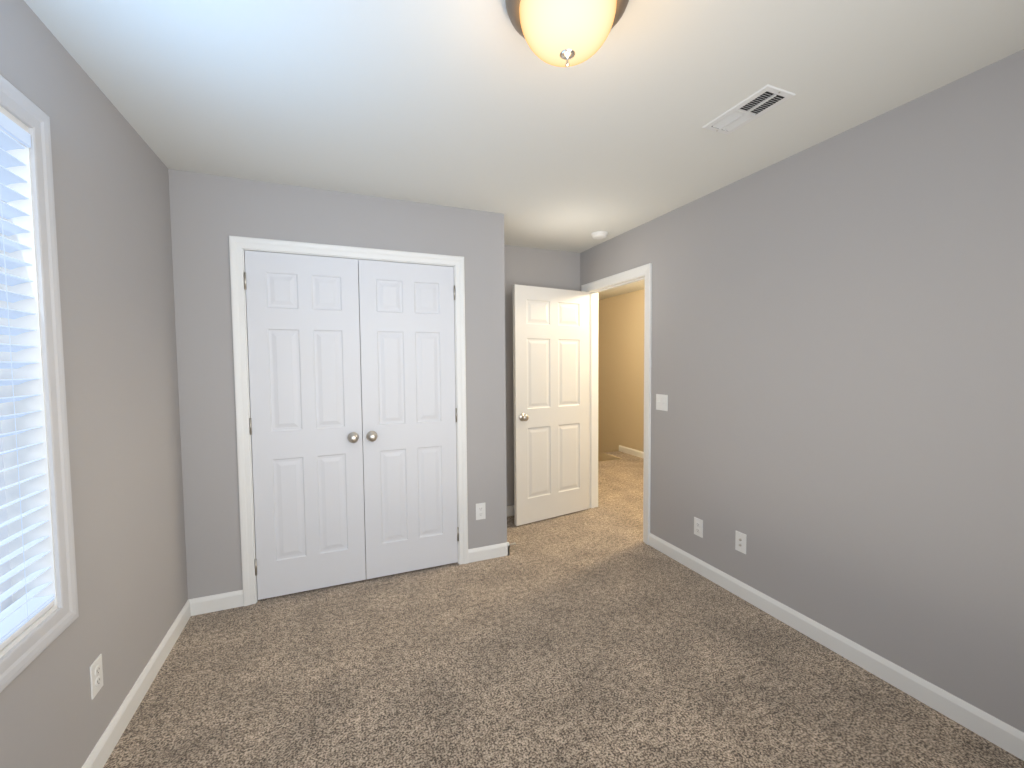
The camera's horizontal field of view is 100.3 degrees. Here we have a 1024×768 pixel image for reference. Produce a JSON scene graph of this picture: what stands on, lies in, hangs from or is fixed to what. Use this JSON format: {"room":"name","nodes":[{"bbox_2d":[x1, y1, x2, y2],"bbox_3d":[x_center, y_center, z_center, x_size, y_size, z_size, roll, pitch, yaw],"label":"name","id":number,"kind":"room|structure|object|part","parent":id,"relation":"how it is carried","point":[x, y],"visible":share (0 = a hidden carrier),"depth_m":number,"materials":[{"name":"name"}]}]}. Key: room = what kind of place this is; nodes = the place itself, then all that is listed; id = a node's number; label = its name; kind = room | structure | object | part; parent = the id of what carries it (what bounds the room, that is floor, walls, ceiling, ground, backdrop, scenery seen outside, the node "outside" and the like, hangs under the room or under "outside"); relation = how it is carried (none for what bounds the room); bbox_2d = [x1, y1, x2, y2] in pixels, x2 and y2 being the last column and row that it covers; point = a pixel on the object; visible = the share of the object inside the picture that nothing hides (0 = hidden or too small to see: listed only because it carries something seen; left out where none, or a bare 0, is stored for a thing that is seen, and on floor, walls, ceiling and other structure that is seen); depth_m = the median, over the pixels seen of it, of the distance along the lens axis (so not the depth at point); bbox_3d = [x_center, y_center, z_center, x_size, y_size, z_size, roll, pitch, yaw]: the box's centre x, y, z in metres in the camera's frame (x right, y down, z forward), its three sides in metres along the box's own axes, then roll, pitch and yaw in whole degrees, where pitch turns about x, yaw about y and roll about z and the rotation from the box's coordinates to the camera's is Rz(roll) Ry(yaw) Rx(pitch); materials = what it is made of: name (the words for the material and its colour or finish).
{"room":"empty bedroom","nodes":[
{"label":"empty bedroom","id":0,"kind":"room"},
{"bbox_2d":[0,0,187,767],"bbox_3d":[-1.370,0.134,1.030,0.160,2.440,4.453,-2,3,-22],"label":"wall","id":1,"kind":"structure","parent":0,"point":[112,212],"depth_m":1.58,"materials":[{"name":"grey paint"}]},
{"bbox_2d":[0,106,57,657],"bbox_3d":[-1.271,-0.003,0.779,0.160,1.425,1.005,-2,3,-22],"label":"window blinds","id":2,"kind":"object","parent":1,"relation":"attached to","point":[32,420],"visible":0.61,"depth_m":1.24,"materials":[{"name":"white plastic"}]},
{"bbox_2d":[0,420,12,620],"bbox_3d":[-1.312,-0.002,0.762,0.060,1.385,0.965,-2,3,-22],"label":"window unit","id":3,"kind":"structure","parent":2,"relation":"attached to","point":[6,585],"depth_m":1.23,"materials":[{"name":"white glass"}]},
{"bbox_2d":[0,74,78,692],"bbox_3d":[-1.188,-0.009,0.812,0.018,1.557,1.115,-2,3,-22],"label":"window","id":4,"kind":"structure","parent":1,"relation":"in","point":[19,657],"depth_m":1.28,"materials":[{"name":"white"}]},
{"bbox_2d":[0,112,54,650],"bbox_3d":[-1.216,-0.004,0.801,0.072,1.381,0.962,-2,3,-22],"label":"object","id":5,"kind":"object","parent":4,"relation":"attached to","point":[22,618],"visible":1,"depth_m":1.18,"materials":[{"name":"white plastic"}]},
{"bbox_2d":[90,654,102,699],"bbox_3d":[-1.440,1.014,1.482,0.007,0.117,0.072,-2,3,-22],"label":"outlet","id":6,"kind":"object","parent":1,"relation":"attached to","point":[96,675],"visible":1,"depth_m":1.47,"materials":[{"name":"white plastic"}]},
{"bbox_2d":[82,598,197,767],"bbox_3d":[-1.140,1.319,0.780,0.013,0.092,3.479,-2,3,-22],"label":"baseboard","id":7,"kind":"structure","parent":1,"relation":"attached to","point":[106,744],"depth_m":1.75,"materials":[{"name":"white wood"}]},
{"bbox_2d":[168,169,506,598],"bbox_3d":[-0.954,0.048,2.747,1.915,2.440,0.120,-2,3,-22],"label":"wall","id":8,"kind":"structure","parent":0,"point":[210,214],"depth_m":2.45,"materials":[{"name":"grey paint"}]},
{"bbox_2d":[229,236,467,605],"bbox_3d":[-0.956,0.212,2.720,1.352,2.115,0.181,-2,3,-22],"label":"closet door","id":9,"kind":"structure","parent":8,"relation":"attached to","point":[249,382],"depth_m":2.66,"materials":[{"name":"white wood"}]},
{"bbox_2d":[476,503,485,519],"bbox_3d":[-0.221,0.900,3.017,0.072,0.117,0.007,-2,3,-22],"label":"outlet","id":10,"kind":"object","parent":8,"relation":"attached to","point":[480,511],"visible":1,"depth_m":3.02,"materials":[{"name":"white plastic"}]},
{"bbox_2d":[468,543,505,562],"bbox_3d":[-0.182,1.203,3.043,0.274,0.092,0.013,-2,3,-22],"label":"baseboard","id":11,"kind":"structure","parent":8,"relation":"attached to","point":[497,550],"depth_m":3.04,"materials":[{"name":"white wood"}]},
{"bbox_2d":[506,542,513,555],"bbox_3d":[-0.154,1.183,3.444,0.035,0.092,0.734,-2,3,-22],"label":"baseboard","id":12,"kind":"structure","parent":8,"relation":"attached to","point":[507,543],"depth_m":3.10,"materials":[{"name":"white wood"}]},
{"bbox_2d":[358,245,579,522],"bbox_3d":[-0.684,0.003,3.650,3.101,2.440,0.120,-2,3,-22],"label":"wall","id":13,"kind":"structure","parent":0,"point":[545,268],"depth_m":3.88,"materials":[{"name":"grey paint"}]},
{"bbox_2d":[507,505,513,516],"bbox_3d":[0.182,1.155,3.985,1.066,0.092,0.013,-2,3,-22],"label":"baseboard","id":14,"kind":"structure","parent":13,"relation":"attached to","point":[510,509],"depth_m":3.90,"materials":[{"name":"white wood"}]},
{"bbox_2d":[24,0,1023,299],"bbox_3d":[0.291,-1.260,3.505,5.180,0.080,7.880,-2,3,-22],"label":"ceiling","id":15,"kind":"structure","parent":0,"point":[474,104],"depth_m":1.63,"materials":[{"name":"white paint"}]},
{"bbox_2d":[505,0,628,66],"bbox_3d":[0.157,-1.006,1.210,0.350,0.206,0.350,-2,3,-22],"label":"flush-mount ceiling light","id":16,"kind":"object","parent":15,"relation":"attached to","point":[512,8],"depth_m":1.16,"materials":[{"name":"beige glass"}]},
{"bbox_3d":[0.157,-0.999,1.210,0.272,0.128,0.272,-2,3,-22],"label":"ceiling light flush mount shade","id":17,"kind":"part","parent":16,"relation":"part of","materials":[{"name":"white glass"}]},
{"bbox_2d":[591,231,607,238],"bbox_3d":[0.709,-1.202,3.463,0.134,0.040,0.134,-2,3,-22],"label":"smoke detector","id":18,"kind":"object","parent":15,"relation":"attached to","point":[599,234],"visible":1,"depth_m":3.42,"materials":[{"name":"white plastic"}]},
{"bbox_2d":[702,84,795,134],"bbox_3d":[0.983,-1.139,1.796,0.160,0.012,0.318,-2,3,-22],"label":"ceiling vent","id":19,"kind":"object","parent":15,"relation":"in","point":[763,100],"visible":1,"depth_m":1.77,"materials":[{"name":"white metal"}]},
{"bbox_2d":[103,507,1023,767],"bbox_3d":[0.075,1.342,1.677,3.261,0.060,4.453,-2,3,-22],"label":"floor","id":20,"kind":"structure","parent":0,"point":[596,637],"depth_m":1.87,"materials":[{"name":"beige carpet"}]},
{"bbox_2d":[598,289,644,461],"bbox_3d":[2.375,0.702,5.227,0.120,4.040,6.200,-2,3,-22],"label":"wall","id":21,"kind":"structure","parent":0,"point":[621,370],"depth_m":6.65,"materials":[{"name":"beige paint"}]},
{"bbox_2d":[619,445,643,457],"bbox_3d":[2.592,1.107,4.550,0.013,0.092,4.750,-2,3,-22],"label":"baseboard","id":22,"kind":"structure","parent":21,"relation":"attached to","point":[634,452],"depth_m":6.43,"materials":[{"name":"white wood"}]},
{"bbox_2d":[580,49,1023,732],"bbox_3d":[1.540,0.055,2.157,0.120,2.440,4.333,-2,3,-22],"label":"wall","id":23,"kind":"structure","parent":0,"point":[838,367],"depth_m":1.89,"materials":[{"name":"grey paint"}]},
{"bbox_2d":[513,284,588,525],"bbox_3d":[0.372,0.178,3.806,0.818,2.033,0.165,-2,3,-31],"label":"entry door","id":24,"kind":"structure","parent":23,"relation":"in","point":[551,389],"depth_m":3.77,"materials":[{"name":"white wood"}]},
{"bbox_2d":[581,263,651,544],"bbox_3d":[0.919,0.145,3.680,0.156,2.125,0.963,-2,3,-22],"label":"door frame","id":25,"kind":"structure","parent":23,"relation":"attached to","point":[646,270],"depth_m":3.54,"materials":[{"name":"white wood"}]},
{"bbox_2d":[656,394,667,410],"bbox_3d":[1.082,0.134,3.100,0.017,0.117,0.117,-2,3,-22],"label":"switch plate","id":26,"kind":"object","parent":23,"relation":"attached to","point":[662,402],"visible":1,"depth_m":3.09,"materials":[{"name":"white plastic"}]},
{"bbox_2d":[694,517,702,537],"bbox_3d":[1.227,0.944,2.814,0.007,0.117,0.072,-2,3,-22],"label":"outlet","id":27,"kind":"object","parent":23,"relation":"attached to","point":[698,527],"visible":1,"depth_m":2.81,"materials":[{"name":"white plastic"}]},
{"bbox_2d":[735,531,746,553],"bbox_3d":[1.345,0.933,2.517,0.014,0.117,0.072,-2,3,-22],"label":"outlet plate","id":28,"kind":"object","parent":23,"relation":"attached to","point":[740,541],"visible":1,"depth_m":2.52,"materials":[{"name":"white plastic"}]},
{"bbox_2d":[649,533,1023,760],"bbox_3d":[1.657,1.247,1.778,0.013,0.092,3.204,-2,3,-22],"label":"baseboard","id":29,"kind":"structure","parent":23,"relation":"attached to","point":[996,731],"depth_m":1.90,"materials":[{"name":"white wood"}]},
{"label":"outside","id":30,"kind":"structure","parent":0,"visible":0},
{"bbox_2d":[598,451,643,530],"bbox_3d":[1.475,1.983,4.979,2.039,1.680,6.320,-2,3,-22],"label":"floor","id":31,"kind":"structure","parent":30,"point":[620,484],"depth_m":4.80,"materials":[{"name":"beige carpet"}]}
]}

